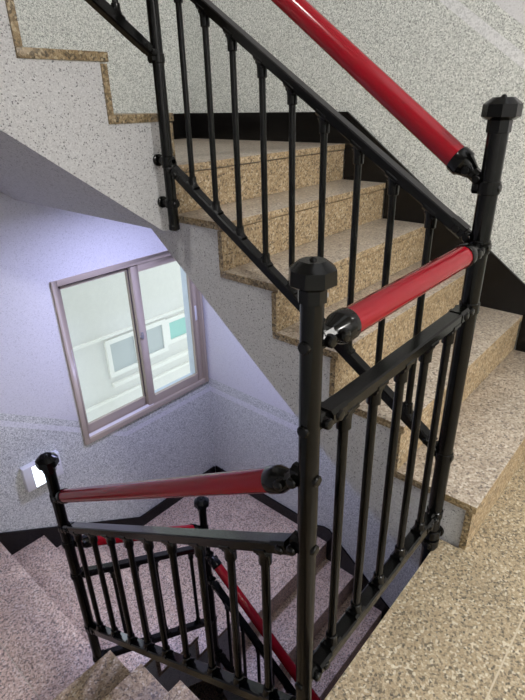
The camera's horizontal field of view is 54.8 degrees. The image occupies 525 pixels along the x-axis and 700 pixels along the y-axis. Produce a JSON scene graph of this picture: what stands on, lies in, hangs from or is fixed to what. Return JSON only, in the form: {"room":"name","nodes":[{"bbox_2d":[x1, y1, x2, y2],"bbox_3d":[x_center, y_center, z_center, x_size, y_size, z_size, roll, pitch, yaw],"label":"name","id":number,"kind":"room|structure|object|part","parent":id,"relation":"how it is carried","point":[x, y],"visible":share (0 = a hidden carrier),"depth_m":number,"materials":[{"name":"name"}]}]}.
{"room":"stairwell","nodes":[
{"label":"stairwell","id":0,"kind":"room"},
{"bbox_2d":[0,644,38,699],"bbox_3d":[-1.787,1.896,2.675,1.466,0.260,1.417,20,33,37],"label":"floor","id":1,"kind":"structure","parent":0,"point":[13,686],"depth_m":2.65,"materials":[{"name":"stone"}]},
{"bbox_2d":[0,534,231,699],"bbox_3d":[-1.135,1.858,3.525,1.395,0.968,1.204,20,33,37],"label":"flight","id":2,"kind":"object","parent":1,"relation":"attached to","point":[42,630],"visible":0.46,"depth_m":3.21,"materials":[{"name":"stone"}]},
{"bbox_2d":[194,496,222,692],"bbox_3d":[-0.327,1.594,3.173,0.106,1.747,0.082,20,33,37],"label":"newel post","id":3,"kind":"object","parent":2,"relation":"attached to","point":[201,503],"visible":0.39,"depth_m":3.02,"materials":[{"name":"black metal"}]},
{"bbox_2d":[205,549,320,699],"bbox_3d":[0.163,2.129,2.964,1.311,1.782,0.065,20,33,37],"label":"stair railing","id":4,"kind":"object","parent":3,"relation":"attached to","point":[216,564],"visible":0.77,"depth_m":2.91,"materials":[{"name":"red metal"}]},
{"bbox_3d":[0.172,2.530,3.162,1.123,0.779,0.040,20,33,37],"label":"rail","id":5,"kind":"part","parent":4,"relation":"part of","materials":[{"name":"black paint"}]},
{"bbox_3d":[0.156,1.915,2.861,1.120,0.774,0.040,20,33,37],"label":"rail","id":6,"kind":"part","parent":4,"relation":"part of","materials":[{"name":"black metal"}]},
{"bbox_2d":[0,0,215,532],"bbox_3d":[-1.774,-0.446,3.017,0.212,7.753,3.501,20,33,37],"label":"wall","id":7,"kind":"structure","parent":0,"point":[40,245],"depth_m":3.47,"materials":[{"name":"paint"}]},
{"bbox_2d":[0,643,40,699],"bbox_3d":[-1.521,1.653,2.897,1.466,0.031,0.004,20,33,37],"label":"trim","id":8,"kind":"structure","parent":7,"relation":"attached to","point":[0,643],"depth_m":2.70,"materials":[{"name":"beige tile"}]},
{"bbox_2d":[19,450,63,491],"bbox_3d":[-1.581,0.867,3.636,0.054,0.197,0.271,20,33,37],"label":"night light","id":9,"kind":"object","parent":7,"relation":"attached to","point":[32,477],"visible":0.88,"depth_m":3.57,"materials":[{"name":"white plastic"}]},
{"bbox_3d":[-1.562,0.874,3.621,0.005,0.174,0.146,20,33,37],"label":"glowing panel","id":10,"kind":"part","parent":9,"relation":"part of","materials":[{"name":"white plastic"}]},
{"bbox_2d":[0,466,214,554],"bbox_3d":[-1.638,1.502,3.883,0.015,0.844,3.454,20,33,37],"label":"baseboard","id":11,"kind":"structure","parent":7,"relation":"attached to","point":[13,541],"depth_m":3.88,"materials":[{"name":"black stone"}]},
{"bbox_2d":[50,250,208,444],"bbox_3d":[-0.992,-0.094,4.062,0.137,1.309,1.289,20,33,37],"label":"window","id":12,"kind":"structure","parent":7,"relation":"in","point":[102,426],"depth_m":4.02,"materials":[{"name":"beige metal"}]},
{"bbox_3d":[-1.195,0.002,3.875,0.028,1.222,0.625,20,33,37],"label":"sash","id":13,"kind":"part","parent":12,"relation":"part of","materials":[{"name":"beige"}]},
{"bbox_3d":[-0.779,-0.188,4.242,0.033,1.227,0.621,20,33,37],"label":"sash","id":14,"kind":"part","parent":12,"relation":"part of","materials":[{"name":"beige"}]},
{"bbox_2d":[170,113,185,138],"bbox_3d":[-1.280,-1.656,2.886,0.015,0.956,2.144,20,33,37],"label":"baseboard","id":15,"kind":"structure","parent":7,"relation":"attached to","point":[179,131],"depth_m":3.71,"materials":[{"name":"black stone"}]},
{"bbox_2d":[188,681,226,699],"bbox_3d":[0.697,3.855,2.789,6.136,0.116,3.501,20,33,37],"label":"floor","id":16,"kind":"structure","parent":0,"point":[203,690],"depth_m":4.45,"materials":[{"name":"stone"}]},
{"bbox_2d":[215,529,381,699],"bbox_3d":[0.570,2.586,3.882,1.720,1.204,1.325,20,33,37],"label":"flight","id":17,"kind":"object","parent":16,"relation":"on","point":[283,568],"visible":0.38,"depth_m":4.01,"materials":[{"name":"stone"}]},
{"bbox_2d":[135,494,297,605],"bbox_3d":[-0.455,1.749,4.573,1.108,0.260,1.188,20,33,37],"label":"floor","id":18,"kind":"structure","parent":0,"point":[240,512],"depth_m":4.63,"materials":[{"name":"stone"}]},
{"bbox_2d":[174,138,303,156],"bbox_3d":[-0.570,-1.111,3.119,1.108,0.260,1.318,20,33,37],"label":"floor","id":19,"kind":"structure","parent":0,"point":[200,146],"depth_m":3.08,"materials":[{"name":"stone"}]},
{"bbox_2d":[0,0,175,230],"bbox_3d":[-1.279,-1.008,2.032,1.395,1.062,1.194,20,33,37],"label":"flight","id":20,"kind":"object","parent":19,"relation":"on","point":[64,145],"visible":0.96,"depth_m":1.82,"materials":[{"name":"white stone"}]},
{"bbox_2d":[146,0,179,230],"bbox_3d":[-0.399,-1.264,1.774,0.106,1.682,0.082,20,33,37],"label":"newel post","id":21,"kind":"object","parent":20,"relation":"attached to","point":[170,201],"visible":0.99,"depth_m":1.94,"materials":[{"name":"black metal"}]},
{"bbox_2d":[85,0,164,63],"bbox_3d":[-0.644,-1.546,1.318,0.065,1.372,0.794,20,33,37],"label":"stair railing","id":22,"kind":"object","parent":21,"relation":"attached to","point":[112,13],"visible":0.98,"depth_m":1.72,"materials":[{"name":"black metal"}]},
{"bbox_3d":[-0.635,-1.167,1.504,0.040,0.424,0.610,20,33,37],"label":"rail","id":23,"kind":"part","parent":22,"relation":"part of","materials":[{"name":"black metal"}]},
{"bbox_2d":[182,0,524,620],"bbox_3d":[0.971,-0.528,3.043,3.835,7.753,0.212,20,33,37],"label":"wall","id":24,"kind":"structure","parent":0,"point":[451,57],"depth_m":2.82,"materials":[{"name":"paint"}]},
{"bbox_2d":[215,466,389,619],"bbox_3d":[0.815,2.227,4.438,3.404,1.351,0.015,20,33,37],"label":"baseboard","id":25,"kind":"structure","parent":24,"relation":"attached to","point":[347,563],"depth_m":4.38,"materials":[{"name":"black stone"}]},
{"bbox_2d":[190,112,524,351],"bbox_3d":[0.888,-0.613,2.905,3.794,1.375,0.015,20,33,37],"label":"baseboard","id":26,"kind":"structure","parent":24,"relation":"attached to","point":[502,290],"depth_m":2.90,"materials":[{"name":"black stone"}]},
{"bbox_2d":[324,458,524,699],"bbox_3d":[1.651,1.426,0.598,3.407,0.296,3.501,20,33,37],"label":"floor","id":27,"kind":"structure","parent":0,"point":[456,630],"depth_m":1.52,"materials":[{"name":"stone"}]},
{"bbox_2d":[53,650,198,699],"bbox_3d":[-0.570,1.677,1.370,1.774,1.320,1.420,20,33,37],"label":"flight","id":28,"kind":"object","parent":27,"relation":"attached to","point":[108,678],"visible":1,"depth_m":2.32,"materials":[{"name":"stone"}]},
{"bbox_2d":[289,256,336,699],"bbox_3d":[0.094,0.496,1.086,0.074,1.423,0.074,20,33,37],"label":"newel post","id":29,"kind":"object","parent":28,"relation":"on","point":[312,276],"visible":1,"depth_m":0.90,"materials":[{"name":"black metal"}]},
{"bbox_2d":[49,461,321,699],"bbox_3d":[-0.367,0.778,1.686,1.307,1.614,0.065,20,33,37],"label":"stair railing","id":30,"kind":"object","parent":29,"relation":"attached to","point":[271,479],"visible":0.91,"depth_m":1.46,"materials":[{"name":"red metal"}]},
{"bbox_3d":[-0.374,0.418,1.508,1.110,0.717,0.052,20,33,37],"label":"handrail","id":31,"kind":"part","parent":30,"relation":"part of","materials":[{"name":"red plastic"}]},
{"bbox_3d":[-0.371,0.573,1.584,1.117,0.697,0.040,20,33,37],"label":"rail","id":32,"kind":"part","parent":30,"relation":"part of","materials":[{"name":"black metal"}]},
{"bbox_3d":[-0.357,1.119,1.851,1.124,0.753,0.040,20,33,37],"label":"rail","id":33,"kind":"part","parent":30,"relation":"part of","materials":[{"name":"black metal"}]},
{"bbox_2d":[152,142,524,565],"bbox_3d":[0.501,-0.179,2.529,1.720,1.463,1.325,20,33,37],"label":"flight","id":34,"kind":"object","parent":27,"relation":"on","point":[489,445],"visible":0.59,"depth_m":2.20,"materials":[{"name":"stone"}]},
{"bbox_2d":[418,94,522,567],"bbox_3d":[0.588,0.162,1.552,0.083,1.690,0.107,20,33,37],"label":"newel post","id":35,"kind":"object","parent":27,"relation":"attached to","point":[499,113],"visible":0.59,"depth_m":1.37,"materials":[{"name":"black metal"}]},
{"bbox_2d":[162,0,501,463],"bbox_3d":[0.094,-0.613,1.622,1.311,1.770,0.069,20,33,37],"label":"stair railing","id":36,"kind":"object","parent":35,"relation":"attached to","point":[459,159],"visible":0.84,"depth_m":1.52,"materials":[{"name":"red metal"}]},
{"bbox_3d":[0.103,-0.204,1.824,1.121,0.751,0.040,20,33,37],"label":"rail","id":37,"kind":"part","parent":36,"relation":"part of","materials":[{"name":"black metal"}]},
{"bbox_3d":[0.088,-0.812,1.527,1.117,0.737,0.040,20,33,37],"label":"rail","id":38,"kind":"part","parent":36,"relation":"part of","materials":[{"name":"black metal"}]},
{"bbox_3d":[0.083,-0.987,1.441,1.123,0.837,0.062,20,33,37],"label":"handrail","id":39,"kind":"part","parent":36,"relation":"part of","materials":[{"name":"red plastic"}]},
{"bbox_2d":[295,242,489,691],"bbox_3d":[0.336,0.264,1.284,0.065,0.967,0.794,20,33,37],"label":"stair railing","id":40,"kind":"object","parent":35,"relation":"attached to","point":[343,325],"visible":0.87,"depth_m":1.21,"materials":[{"name":"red metal"}]},
{"bbox_3d":[0.344,0.683,1.486,0.040,0.035,0.559,20,33,37],"label":"rail","id":41,"kind":"part","parent":40,"relation":"part of","materials":[{"name":"black metal"}]},
{"bbox_3d":[0.327,0.011,1.157,0.040,0.033,0.559,20,33,37],"label":"rail","id":42,"kind":"part","parent":40,"relation":"part of","materials":[{"name":"black metal"}]},
{"bbox_3d":[0.323,-0.139,1.083,0.055,0.060,0.536,20,33,37],"label":"handrail","id":43,"kind":"part","parent":40,"relation":"part of","materials":[{"name":"red plastic"}]},
{"bbox_3d":[-0.892,1.792,2.582,0.067,0.031,0.310,20,33,37],"label":"floor","id":44,"kind":"structure","parent":0,"visible":0},
{"bbox_2d":[35,452,101,658],"bbox_3d":[-0.825,1.078,2.293,0.082,1.499,0.082,20,33,37],"label":"newel post","id":45,"kind":"object","parent":44,"relation":"on","point":[47,462],"visible":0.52,"depth_m":2.16,"materials":[{"name":"black metal"}]},
{"bbox_2d":[61,523,216,662],"bbox_3d":[-0.573,1.271,2.696,0.065,1.307,0.794,20,33,37],"label":"stair railing","id":46,"kind":"object","parent":45,"relation":"attached to","point":[117,650],"visible":0.41,"depth_m":2.62,"materials":[{"name":"black metal"}]},
{"bbox_3d":[-0.578,1.069,2.598,0.040,0.374,0.600,20,33,37],"label":"rail","id":47,"kind":"part","parent":46,"relation":"part of","materials":[{"name":"black metal"}]},
{"bbox_3d":[-0.582,0.919,2.524,0.055,0.425,0.600,20,33,37],"label":"handrail","id":48,"kind":"part","parent":46,"relation":"part of","materials":[{"name":"red plastic"}]},
{"bbox_3d":[-0.565,1.619,2.866,0.040,0.428,0.610,20,33,37],"label":"rail","id":49,"kind":"part","parent":46,"relation":"part of","materials":[{"name":"black metal"}]},
{"label":"outside","id":50,"kind":"structure","parent":0,"visible":0},
{"bbox_2d":[60,261,189,422],"bbox_3d":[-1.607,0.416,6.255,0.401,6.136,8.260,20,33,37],"label":"window glass","id":51,"kind":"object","parent":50,"point":[97,312],"visible":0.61,"depth_m":5.79,"materials":[{"name":"white"}]},
{"bbox_3d":[-1.607,0.039,5.832,0.014,0.354,0.319,20,33,37],"label":"pane","id":52,"kind":"part","parent":51,"relation":"part of","materials":[{"name":"grey"}]},
{"bbox_3d":[-1.332,-0.121,6.104,0.014,0.319,0.307,20,33,37],"label":"pane","id":53,"kind":"part","parent":51,"relation":"part of","materials":[{"name":"grey"}]},
{"bbox_3d":[-1.056,-0.289,6.372,0.014,0.230,0.319,20,33,37],"label":"pane","id":54,"kind":"part","parent":51,"relation":"part of","materials":[{"name":"teal glass"}]}
]}

